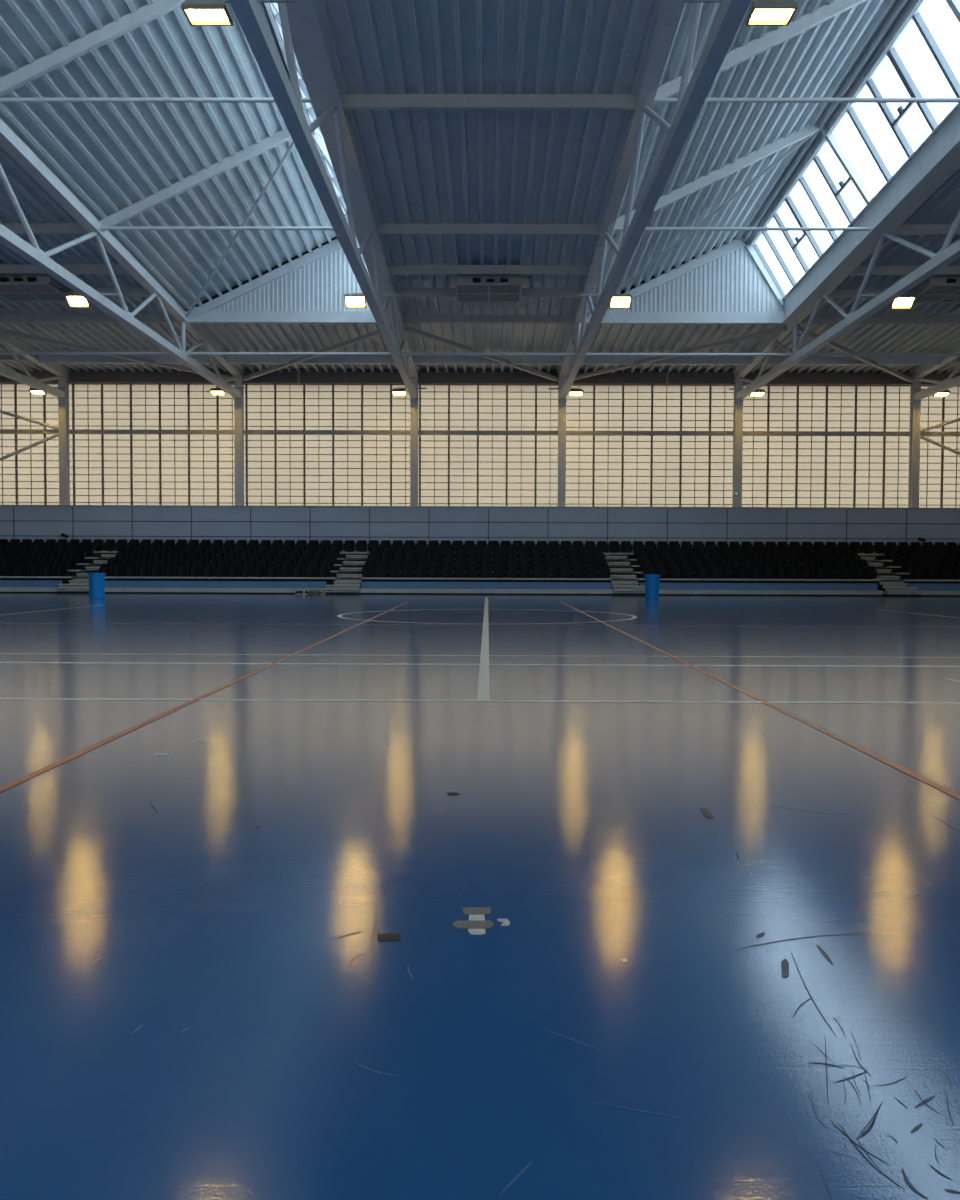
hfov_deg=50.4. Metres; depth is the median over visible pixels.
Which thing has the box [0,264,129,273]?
purlin
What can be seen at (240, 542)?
seat
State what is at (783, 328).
brace
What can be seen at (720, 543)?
seat
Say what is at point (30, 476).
window
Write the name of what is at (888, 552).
stadium seats
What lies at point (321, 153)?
window pane
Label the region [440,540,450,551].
seat
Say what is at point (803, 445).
window
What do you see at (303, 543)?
seat
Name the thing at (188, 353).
rod
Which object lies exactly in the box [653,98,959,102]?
rod
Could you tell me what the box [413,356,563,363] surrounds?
purlin
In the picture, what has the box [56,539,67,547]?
seat
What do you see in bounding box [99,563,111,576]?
seat
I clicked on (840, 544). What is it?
seat
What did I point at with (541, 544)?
seat
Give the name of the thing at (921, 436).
brace
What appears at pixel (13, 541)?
seat
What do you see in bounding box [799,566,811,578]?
seat
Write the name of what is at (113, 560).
seat
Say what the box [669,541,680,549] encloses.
seat
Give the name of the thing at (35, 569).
seat
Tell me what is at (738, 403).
steel column
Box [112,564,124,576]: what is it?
seat
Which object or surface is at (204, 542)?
seat
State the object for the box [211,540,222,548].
seat
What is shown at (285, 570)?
seat
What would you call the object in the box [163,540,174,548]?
seat
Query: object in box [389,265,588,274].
purlin
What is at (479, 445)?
window
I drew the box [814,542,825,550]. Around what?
seat
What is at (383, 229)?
purlin
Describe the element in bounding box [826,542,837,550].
seat
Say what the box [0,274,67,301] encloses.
ceiling vent
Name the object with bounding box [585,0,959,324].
rooflight
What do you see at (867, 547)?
seat
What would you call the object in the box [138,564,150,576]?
seat
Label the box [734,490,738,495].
junction box
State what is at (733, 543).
seat
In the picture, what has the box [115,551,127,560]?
seat
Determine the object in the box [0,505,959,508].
trim
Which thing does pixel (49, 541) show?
seat
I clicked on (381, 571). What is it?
seat
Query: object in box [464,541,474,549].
seat
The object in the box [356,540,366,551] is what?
seat
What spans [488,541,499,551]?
seat
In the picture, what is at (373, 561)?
seat
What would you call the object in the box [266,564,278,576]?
seat
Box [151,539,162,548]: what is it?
seat
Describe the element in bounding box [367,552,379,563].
seat
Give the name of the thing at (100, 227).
rod
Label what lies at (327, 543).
seat
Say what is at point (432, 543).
seat
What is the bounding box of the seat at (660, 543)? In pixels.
[657,541,667,550]
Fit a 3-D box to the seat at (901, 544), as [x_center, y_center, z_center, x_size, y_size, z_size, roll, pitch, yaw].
[17.044,-2.091,41.028,0.464,0.490,0.222,0,2,0]
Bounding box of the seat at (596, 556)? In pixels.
[593,553,604,562]
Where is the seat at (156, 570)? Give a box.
[150,564,162,576]
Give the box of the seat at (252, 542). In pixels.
[247,540,258,550]
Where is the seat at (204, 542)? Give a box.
[199,540,210,548]
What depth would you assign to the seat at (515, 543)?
41.10 m
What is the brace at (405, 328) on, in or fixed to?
attached to the roof truss at (692, 95)
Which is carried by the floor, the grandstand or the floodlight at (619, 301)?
the grandstand
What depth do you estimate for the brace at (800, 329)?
37.99 m
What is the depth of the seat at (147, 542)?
41.21 m
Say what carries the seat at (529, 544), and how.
on the grandstand
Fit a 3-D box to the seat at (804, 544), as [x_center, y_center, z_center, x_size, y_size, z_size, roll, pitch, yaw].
[13.165,-2.105,41.056,0.464,0.490,0.222,0,2,1]
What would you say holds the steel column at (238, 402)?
on the floor
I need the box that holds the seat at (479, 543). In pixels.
[476,541,486,551]
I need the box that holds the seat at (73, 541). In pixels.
[68,539,79,547]
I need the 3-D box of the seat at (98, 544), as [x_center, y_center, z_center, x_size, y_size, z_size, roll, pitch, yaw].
[-15.451,-2.212,41.266,0.464,0.490,0.222,0,2,0]
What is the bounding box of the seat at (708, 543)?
[705,541,716,550]
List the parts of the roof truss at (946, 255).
post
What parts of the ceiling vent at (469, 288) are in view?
panel, motor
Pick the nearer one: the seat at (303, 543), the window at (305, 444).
the seat at (303, 543)
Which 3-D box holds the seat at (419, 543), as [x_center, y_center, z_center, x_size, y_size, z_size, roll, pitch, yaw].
[-2.356,-2.163,41.170,0.464,0.490,0.222,0,2,0]
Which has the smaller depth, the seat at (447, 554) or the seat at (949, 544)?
the seat at (447, 554)
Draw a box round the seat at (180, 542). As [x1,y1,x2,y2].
[175,540,186,548]
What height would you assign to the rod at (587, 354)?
0.097 m
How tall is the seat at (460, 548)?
0.490 m
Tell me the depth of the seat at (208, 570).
37.93 m
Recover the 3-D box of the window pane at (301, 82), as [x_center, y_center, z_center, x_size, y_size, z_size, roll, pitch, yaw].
[-3.951,-11.647,23.149,0.777,1.297,1.230,0,2,0]
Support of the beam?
attached to the ceiling
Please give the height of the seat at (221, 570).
0.490 m
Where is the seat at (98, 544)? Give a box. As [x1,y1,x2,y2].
[92,539,103,550]
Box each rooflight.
[0,0,391,323]
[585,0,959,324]
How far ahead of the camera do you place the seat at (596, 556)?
39.45 m
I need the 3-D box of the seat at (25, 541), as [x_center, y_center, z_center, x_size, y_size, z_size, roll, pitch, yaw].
[-18.360,-2.223,41.287,0.464,0.490,0.222,0,2,1]
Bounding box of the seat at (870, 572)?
[864,566,876,578]
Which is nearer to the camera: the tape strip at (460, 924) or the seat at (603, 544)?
the tape strip at (460, 924)
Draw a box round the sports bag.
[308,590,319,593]
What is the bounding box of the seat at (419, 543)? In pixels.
[416,540,426,549]
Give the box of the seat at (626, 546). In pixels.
[620,541,631,552]
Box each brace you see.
[0,328,233,380]
[0,410,58,429]
[0,433,58,460]
[242,325,392,380]
[403,325,558,381]
[575,326,786,379]
[797,326,912,381]
[920,418,959,431]
[920,435,959,454]
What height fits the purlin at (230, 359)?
0.340 m
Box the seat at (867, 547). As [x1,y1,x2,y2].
[862,542,873,553]
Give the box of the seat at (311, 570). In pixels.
[305,564,317,576]
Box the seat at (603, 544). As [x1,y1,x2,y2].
[596,541,607,551]
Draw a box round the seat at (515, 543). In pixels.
[512,541,523,549]
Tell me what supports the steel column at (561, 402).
on the floor
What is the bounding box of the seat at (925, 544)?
[922,542,934,551]
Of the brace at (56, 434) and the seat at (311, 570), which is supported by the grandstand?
the seat at (311, 570)
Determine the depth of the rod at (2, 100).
19.88 m
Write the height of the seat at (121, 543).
0.490 m
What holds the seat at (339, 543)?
on the grandstand
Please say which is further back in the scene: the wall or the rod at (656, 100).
the wall
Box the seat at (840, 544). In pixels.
[838,542,849,550]
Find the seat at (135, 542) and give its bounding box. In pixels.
[128,539,138,547]
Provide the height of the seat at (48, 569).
0.490 m
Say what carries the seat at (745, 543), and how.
on the grandstand
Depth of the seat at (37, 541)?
41.24 m
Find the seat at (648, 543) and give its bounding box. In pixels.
[645,541,655,550]
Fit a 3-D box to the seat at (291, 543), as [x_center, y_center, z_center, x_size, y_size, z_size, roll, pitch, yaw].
[-7.691,-2.183,41.209,0.464,0.490,0.222,0,2,0]
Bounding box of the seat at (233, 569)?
[228,564,240,576]
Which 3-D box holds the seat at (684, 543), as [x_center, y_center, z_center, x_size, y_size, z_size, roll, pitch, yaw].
[8.314,-2.123,41.092,0.464,0.490,0.222,0,2,0]
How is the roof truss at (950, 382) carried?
attached to the ceiling
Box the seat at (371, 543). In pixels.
[368,540,378,551]
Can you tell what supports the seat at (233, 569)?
on the grandstand
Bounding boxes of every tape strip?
[377,933,400,940]
[453,920,493,928]
[462,907,490,914]
[468,914,485,934]
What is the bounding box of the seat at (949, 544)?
[946,542,958,550]
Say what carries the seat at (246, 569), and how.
on the grandstand
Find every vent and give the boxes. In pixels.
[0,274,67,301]
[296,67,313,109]
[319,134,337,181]
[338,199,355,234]
[455,275,521,301]
[771,195,805,249]
[811,136,850,196]
[863,47,913,126]
[912,276,959,302]
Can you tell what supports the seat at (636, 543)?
on the grandstand
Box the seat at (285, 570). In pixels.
[279,564,291,576]
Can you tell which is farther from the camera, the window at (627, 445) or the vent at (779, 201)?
the window at (627, 445)
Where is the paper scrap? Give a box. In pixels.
[497,919,509,925]
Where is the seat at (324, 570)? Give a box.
[318,564,330,576]
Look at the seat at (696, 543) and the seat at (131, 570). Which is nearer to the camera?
the seat at (131, 570)
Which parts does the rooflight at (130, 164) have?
gable trim, ridge plate, glazing rail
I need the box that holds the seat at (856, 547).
[850,542,861,552]
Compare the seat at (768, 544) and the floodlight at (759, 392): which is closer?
the floodlight at (759, 392)
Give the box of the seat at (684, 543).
[681,541,692,550]
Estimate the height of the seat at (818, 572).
0.490 m
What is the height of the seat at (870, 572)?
0.490 m
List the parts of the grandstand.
panel, panel, under frame, panel, panel, frame, panel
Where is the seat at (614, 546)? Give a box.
[608,541,619,552]
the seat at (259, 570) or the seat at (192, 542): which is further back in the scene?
the seat at (192, 542)
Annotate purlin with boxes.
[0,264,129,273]
[0,287,150,296]
[0,314,178,322]
[1,223,87,234]
[38,355,218,363]
[226,354,404,363]
[343,94,636,109]
[378,224,599,234]
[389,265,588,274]
[395,288,581,297]
[403,315,574,323]
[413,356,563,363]
[572,356,751,364]
[759,356,941,364]
[799,316,959,323]
[828,289,922,297]
[850,266,959,275]
[892,224,959,235]
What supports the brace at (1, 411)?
attached to the steel column at (63, 403)
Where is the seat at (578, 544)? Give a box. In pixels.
[572,541,583,552]
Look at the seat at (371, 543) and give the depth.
41.14 m
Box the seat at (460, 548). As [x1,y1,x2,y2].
[456,546,467,555]
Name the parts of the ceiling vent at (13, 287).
motor, motor, panel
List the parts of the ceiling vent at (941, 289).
panel, motor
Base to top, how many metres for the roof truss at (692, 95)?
3.862 m
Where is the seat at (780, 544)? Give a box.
[777,542,788,550]
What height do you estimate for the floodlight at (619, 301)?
0.345 m
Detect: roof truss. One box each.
[0,118,243,397]
[0,334,68,397]
[229,0,417,398]
[558,0,751,398]
[734,154,959,398]
[910,344,959,399]
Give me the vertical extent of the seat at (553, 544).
0.490 m
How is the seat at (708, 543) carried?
on the grandstand
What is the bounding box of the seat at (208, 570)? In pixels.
[202,564,214,576]
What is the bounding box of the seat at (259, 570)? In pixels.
[253,564,265,576]
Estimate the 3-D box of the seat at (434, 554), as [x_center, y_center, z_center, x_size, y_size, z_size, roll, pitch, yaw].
[-1.695,-1.615,39.543,0.464,0.490,0.222,0,2,1]
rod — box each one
[0,98,310,102]
[0,352,168,354]
[99,226,333,229]
[187,352,390,354]
[402,352,574,355]
[586,353,790,355]
[613,227,872,230]
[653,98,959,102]
[810,353,959,356]
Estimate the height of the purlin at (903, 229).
0.250 m
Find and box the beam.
[0,369,959,385]
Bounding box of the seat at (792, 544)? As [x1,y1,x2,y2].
[789,542,800,550]
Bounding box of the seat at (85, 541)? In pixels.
[80,539,91,547]
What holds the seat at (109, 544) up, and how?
on the grandstand
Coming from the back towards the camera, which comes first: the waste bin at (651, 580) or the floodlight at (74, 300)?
the waste bin at (651, 580)
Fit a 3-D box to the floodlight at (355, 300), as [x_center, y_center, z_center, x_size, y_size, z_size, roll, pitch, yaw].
[-2.831,-7.809,26.567,1.370,0.345,0.372,0,2,0]
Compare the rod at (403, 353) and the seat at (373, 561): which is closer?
the rod at (403, 353)
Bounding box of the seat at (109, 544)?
[103,539,115,550]
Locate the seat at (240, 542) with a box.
[235,540,246,548]
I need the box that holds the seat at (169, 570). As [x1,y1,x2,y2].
[163,564,175,576]
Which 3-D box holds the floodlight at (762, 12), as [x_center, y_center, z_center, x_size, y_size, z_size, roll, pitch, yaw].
[3.206,-7.370,12.684,1.370,0.242,0.401,0,2,0]
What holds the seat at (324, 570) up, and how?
on the grandstand
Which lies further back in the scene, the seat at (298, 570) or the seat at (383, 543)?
the seat at (383, 543)
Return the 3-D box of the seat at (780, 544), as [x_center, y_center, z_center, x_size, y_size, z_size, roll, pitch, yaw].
[12.194,-2.109,41.063,0.464,0.490,0.222,0,2,0]
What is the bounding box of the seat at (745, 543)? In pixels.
[741,541,752,550]
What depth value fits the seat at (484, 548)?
40.31 m
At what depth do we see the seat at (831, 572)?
37.76 m
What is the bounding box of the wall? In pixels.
[0,506,959,553]
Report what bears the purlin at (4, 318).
attached to the ceiling
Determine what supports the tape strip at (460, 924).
on the floor
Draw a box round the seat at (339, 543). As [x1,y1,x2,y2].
[332,540,342,550]
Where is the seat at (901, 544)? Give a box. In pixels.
[898,542,909,550]
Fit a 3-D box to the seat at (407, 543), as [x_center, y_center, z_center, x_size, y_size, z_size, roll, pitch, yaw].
[-2.841,-2.165,41.173,0.464,0.490,0.222,0,2,0]
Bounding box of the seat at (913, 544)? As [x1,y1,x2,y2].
[910,542,922,550]
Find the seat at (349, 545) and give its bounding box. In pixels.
[344,540,354,551]
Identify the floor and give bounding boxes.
[0,593,959,1199]
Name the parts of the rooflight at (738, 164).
gable trim, gable trim, ridge plate, glazing rail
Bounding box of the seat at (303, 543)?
[295,540,306,548]
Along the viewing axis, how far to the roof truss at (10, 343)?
38.58 m
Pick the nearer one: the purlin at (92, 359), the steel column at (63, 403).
the purlin at (92, 359)
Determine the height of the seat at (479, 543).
0.490 m
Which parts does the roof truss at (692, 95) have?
post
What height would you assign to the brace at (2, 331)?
0.572 m
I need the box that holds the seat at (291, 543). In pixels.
[283,540,294,548]
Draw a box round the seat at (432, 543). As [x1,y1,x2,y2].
[428,540,438,549]
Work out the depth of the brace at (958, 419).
41.59 m
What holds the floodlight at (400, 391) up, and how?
attached to the roof truss at (286, 95)
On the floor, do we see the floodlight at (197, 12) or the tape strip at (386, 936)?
the tape strip at (386, 936)
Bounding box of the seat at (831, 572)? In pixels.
[825,566,837,578]
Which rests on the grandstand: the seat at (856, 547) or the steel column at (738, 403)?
the seat at (856, 547)
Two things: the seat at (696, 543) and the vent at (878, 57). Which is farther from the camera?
the seat at (696, 543)
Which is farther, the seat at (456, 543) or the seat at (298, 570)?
the seat at (456, 543)
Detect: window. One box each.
[0,383,58,504]
[69,384,234,505]
[244,384,409,505]
[418,384,557,506]
[565,385,733,506]
[742,385,909,507]
[919,386,959,507]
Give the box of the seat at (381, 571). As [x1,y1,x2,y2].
[375,564,387,577]
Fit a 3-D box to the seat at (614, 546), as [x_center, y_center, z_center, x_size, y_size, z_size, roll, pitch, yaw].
[5.404,-2.134,41.113,0.464,0.490,0.222,0,2,0]
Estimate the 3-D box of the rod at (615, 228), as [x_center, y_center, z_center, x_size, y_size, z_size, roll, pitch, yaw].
[6.838,-9.539,26.222,6.940,0.087,0.087,0,2,0]
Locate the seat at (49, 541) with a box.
[44,539,55,547]
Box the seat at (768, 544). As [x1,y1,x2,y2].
[765,542,776,550]
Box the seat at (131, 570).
[125,564,137,576]
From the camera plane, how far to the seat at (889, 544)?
40.99 m
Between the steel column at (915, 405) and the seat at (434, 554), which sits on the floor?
the steel column at (915, 405)
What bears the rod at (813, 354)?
attached to the roof truss at (950, 382)
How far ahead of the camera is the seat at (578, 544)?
41.08 m
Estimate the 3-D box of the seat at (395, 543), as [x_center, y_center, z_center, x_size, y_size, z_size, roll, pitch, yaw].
[-3.325,-2.167,41.177,0.464,0.490,0.222,0,2,0]
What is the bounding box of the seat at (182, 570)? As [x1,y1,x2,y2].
[176,564,188,576]
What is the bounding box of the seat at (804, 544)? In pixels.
[802,542,813,550]
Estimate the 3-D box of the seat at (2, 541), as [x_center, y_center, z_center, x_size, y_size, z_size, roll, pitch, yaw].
[-19.329,-2.227,41.294,0.464,0.490,0.222,0,2,1]
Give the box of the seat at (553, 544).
[548,541,559,549]
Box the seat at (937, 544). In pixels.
[934,542,946,550]
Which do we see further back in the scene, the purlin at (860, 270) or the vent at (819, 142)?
the purlin at (860, 270)
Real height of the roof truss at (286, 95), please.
3.862 m
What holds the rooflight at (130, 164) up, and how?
attached to the ceiling
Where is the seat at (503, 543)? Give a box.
[500,541,511,549]
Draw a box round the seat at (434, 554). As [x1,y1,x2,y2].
[430,552,441,562]
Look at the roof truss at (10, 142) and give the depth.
26.61 m
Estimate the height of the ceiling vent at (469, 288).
0.530 m
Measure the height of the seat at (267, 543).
0.490 m
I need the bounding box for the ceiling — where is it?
[0,0,959,373]
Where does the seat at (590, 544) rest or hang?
on the grandstand
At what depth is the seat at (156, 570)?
37.95 m
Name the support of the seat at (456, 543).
on the grandstand
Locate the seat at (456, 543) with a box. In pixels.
[452,540,462,551]
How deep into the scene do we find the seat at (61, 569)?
37.98 m
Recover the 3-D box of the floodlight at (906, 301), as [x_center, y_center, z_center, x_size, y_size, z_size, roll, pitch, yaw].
[10.558,-7.759,26.469,1.370,0.345,0.372,0,2,0]
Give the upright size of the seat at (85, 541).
0.490 m
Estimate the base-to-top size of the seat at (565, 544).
0.490 m
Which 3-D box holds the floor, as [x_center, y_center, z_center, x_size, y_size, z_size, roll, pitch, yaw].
[0.141,0.501,19.453,49.600,0.203,46.450,0,2,0]
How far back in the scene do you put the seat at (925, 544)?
40.98 m
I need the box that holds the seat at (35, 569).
[29,563,41,575]
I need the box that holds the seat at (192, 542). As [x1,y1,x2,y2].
[187,540,198,548]
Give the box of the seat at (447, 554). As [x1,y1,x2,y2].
[443,552,454,561]
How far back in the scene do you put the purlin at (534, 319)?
34.04 m
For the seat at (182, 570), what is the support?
on the grandstand
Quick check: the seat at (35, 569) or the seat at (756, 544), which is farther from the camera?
the seat at (756, 544)
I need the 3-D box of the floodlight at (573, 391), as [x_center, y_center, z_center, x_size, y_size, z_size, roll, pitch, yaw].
[3.414,-8.290,40.612,1.370,0.291,0.398,0,2,0]
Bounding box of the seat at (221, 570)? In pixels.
[215,564,227,576]
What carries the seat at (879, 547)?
on the grandstand
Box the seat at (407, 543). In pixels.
[404,540,414,551]
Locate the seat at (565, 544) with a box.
[560,541,571,552]
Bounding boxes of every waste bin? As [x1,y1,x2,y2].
[88,573,105,597]
[644,574,660,597]
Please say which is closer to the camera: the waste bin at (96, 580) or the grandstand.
the waste bin at (96, 580)
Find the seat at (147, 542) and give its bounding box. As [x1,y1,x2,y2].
[139,539,150,547]
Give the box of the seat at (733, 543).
[729,541,740,550]
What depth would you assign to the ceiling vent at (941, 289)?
30.16 m
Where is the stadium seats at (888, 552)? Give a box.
[0,545,959,559]
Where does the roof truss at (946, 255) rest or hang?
attached to the ceiling
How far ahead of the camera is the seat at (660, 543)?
41.06 m
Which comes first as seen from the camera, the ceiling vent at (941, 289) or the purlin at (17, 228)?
the purlin at (17, 228)
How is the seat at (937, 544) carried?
on the grandstand
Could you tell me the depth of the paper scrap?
3.03 m
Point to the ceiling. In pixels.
(419, 166)
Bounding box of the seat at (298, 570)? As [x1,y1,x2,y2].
[292,564,304,576]
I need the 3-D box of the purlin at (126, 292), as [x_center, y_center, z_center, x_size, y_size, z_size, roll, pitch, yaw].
[-13.534,-9.509,31.498,6.900,0.250,0.120,0,2,0]
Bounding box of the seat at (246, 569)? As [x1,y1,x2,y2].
[240,564,252,576]
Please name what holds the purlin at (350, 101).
attached to the ceiling
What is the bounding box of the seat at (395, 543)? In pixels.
[392,540,402,549]
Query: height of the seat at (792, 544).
0.490 m
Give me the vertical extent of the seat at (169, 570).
0.490 m
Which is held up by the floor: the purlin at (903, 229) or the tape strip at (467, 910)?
the tape strip at (467, 910)
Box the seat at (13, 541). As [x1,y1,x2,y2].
[8,539,19,547]
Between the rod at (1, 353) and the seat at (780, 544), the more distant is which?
the seat at (780, 544)
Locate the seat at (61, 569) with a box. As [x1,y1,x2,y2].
[55,563,67,575]
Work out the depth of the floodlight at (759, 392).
40.54 m
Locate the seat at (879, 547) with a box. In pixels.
[874,542,885,553]
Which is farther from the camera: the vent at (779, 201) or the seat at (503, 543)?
the seat at (503, 543)
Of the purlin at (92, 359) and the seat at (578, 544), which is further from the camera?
the seat at (578, 544)
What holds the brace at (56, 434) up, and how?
attached to the steel column at (63, 403)
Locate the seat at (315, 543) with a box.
[308,540,318,548]
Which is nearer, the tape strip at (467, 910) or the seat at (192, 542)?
the tape strip at (467, 910)
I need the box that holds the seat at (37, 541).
[32,539,43,547]
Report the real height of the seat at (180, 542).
0.490 m
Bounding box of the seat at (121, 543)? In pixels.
[115,539,127,550]
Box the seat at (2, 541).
[0,539,7,544]
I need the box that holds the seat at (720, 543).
[717,541,728,550]
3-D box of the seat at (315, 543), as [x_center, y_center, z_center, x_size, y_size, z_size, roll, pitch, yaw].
[-6.720,-2.179,41.202,0.464,0.490,0.222,0,2,0]
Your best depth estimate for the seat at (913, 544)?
40.98 m
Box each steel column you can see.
[58,377,69,504]
[234,377,243,505]
[410,378,418,505]
[558,378,566,506]
[732,378,743,506]
[908,379,921,507]
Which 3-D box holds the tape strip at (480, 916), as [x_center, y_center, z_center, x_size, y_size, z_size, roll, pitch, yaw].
[-0.009,0.957,3.014,0.051,0.002,0.172,0,2,0]
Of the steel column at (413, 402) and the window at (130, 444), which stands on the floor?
the steel column at (413, 402)
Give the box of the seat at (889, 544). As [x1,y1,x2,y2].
[886,542,897,550]
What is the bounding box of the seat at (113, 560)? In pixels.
[107,557,119,566]
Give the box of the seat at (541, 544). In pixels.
[536,541,547,552]
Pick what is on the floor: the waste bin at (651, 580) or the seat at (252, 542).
the waste bin at (651, 580)
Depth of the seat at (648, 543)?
41.06 m
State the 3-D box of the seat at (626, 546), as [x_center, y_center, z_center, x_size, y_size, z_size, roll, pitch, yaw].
[5.889,-2.132,41.110,0.464,0.490,0.222,0,2,0]
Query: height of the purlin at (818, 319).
0.250 m
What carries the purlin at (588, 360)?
attached to the ceiling
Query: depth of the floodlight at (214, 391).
40.68 m
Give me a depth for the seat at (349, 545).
41.14 m
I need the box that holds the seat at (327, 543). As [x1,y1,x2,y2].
[320,540,330,548]
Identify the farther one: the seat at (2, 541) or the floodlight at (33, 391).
the seat at (2, 541)
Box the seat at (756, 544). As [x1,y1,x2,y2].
[753,541,764,552]
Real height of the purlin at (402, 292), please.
0.250 m
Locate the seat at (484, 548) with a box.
[481,546,491,553]
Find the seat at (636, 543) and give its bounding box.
[633,541,643,551]
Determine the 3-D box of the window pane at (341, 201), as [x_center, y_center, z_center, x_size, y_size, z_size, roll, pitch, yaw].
[-3.895,-11.446,30.852,0.777,1.298,1.233,0,2,0]
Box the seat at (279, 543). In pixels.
[271,540,282,548]
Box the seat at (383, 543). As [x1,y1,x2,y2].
[380,540,390,549]
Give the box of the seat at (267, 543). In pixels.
[259,540,270,548]
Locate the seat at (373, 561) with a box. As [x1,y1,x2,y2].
[365,558,376,568]
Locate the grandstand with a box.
[0,551,959,595]
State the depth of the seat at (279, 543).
41.17 m
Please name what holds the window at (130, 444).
in the wall
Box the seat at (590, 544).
[584,541,595,549]
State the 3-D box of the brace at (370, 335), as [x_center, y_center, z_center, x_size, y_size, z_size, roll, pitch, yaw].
[-6.297,-9.110,38.062,0.160,0.572,9.896,-2,3,-43]
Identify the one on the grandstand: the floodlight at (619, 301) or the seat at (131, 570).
the seat at (131, 570)
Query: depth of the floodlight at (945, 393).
40.48 m
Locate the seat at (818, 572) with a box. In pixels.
[812,566,824,578]
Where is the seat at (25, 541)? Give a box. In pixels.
[20,539,31,547]
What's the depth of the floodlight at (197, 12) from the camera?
12.72 m
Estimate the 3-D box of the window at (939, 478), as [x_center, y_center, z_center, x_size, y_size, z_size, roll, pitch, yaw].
[21.331,-6.251,41.860,7.200,5.110,0.210,0,2,0]
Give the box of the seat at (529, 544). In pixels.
[524,541,535,552]
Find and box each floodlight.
[29,387,65,394]
[65,293,119,307]
[181,0,295,25]
[210,387,244,394]
[344,293,397,307]
[392,388,426,395]
[548,388,582,395]
[578,294,631,308]
[682,0,797,25]
[729,388,764,396]
[860,294,915,308]
[914,389,950,396]
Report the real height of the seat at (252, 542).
0.490 m
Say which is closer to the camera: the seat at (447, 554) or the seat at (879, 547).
the seat at (447, 554)
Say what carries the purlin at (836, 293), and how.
attached to the ceiling
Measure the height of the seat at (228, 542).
0.490 m
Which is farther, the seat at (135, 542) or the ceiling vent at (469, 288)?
the seat at (135, 542)
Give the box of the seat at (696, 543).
[693,541,704,552]
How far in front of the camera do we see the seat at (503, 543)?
41.10 m
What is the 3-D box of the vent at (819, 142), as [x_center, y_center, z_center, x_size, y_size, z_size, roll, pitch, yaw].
[9.296,-11.497,26.900,0.777,1.298,1.233,0,2,0]
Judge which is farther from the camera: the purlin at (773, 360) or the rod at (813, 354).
the purlin at (773, 360)
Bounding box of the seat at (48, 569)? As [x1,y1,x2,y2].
[42,563,54,575]
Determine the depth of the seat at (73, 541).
41.23 m
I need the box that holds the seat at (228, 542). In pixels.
[223,540,234,548]

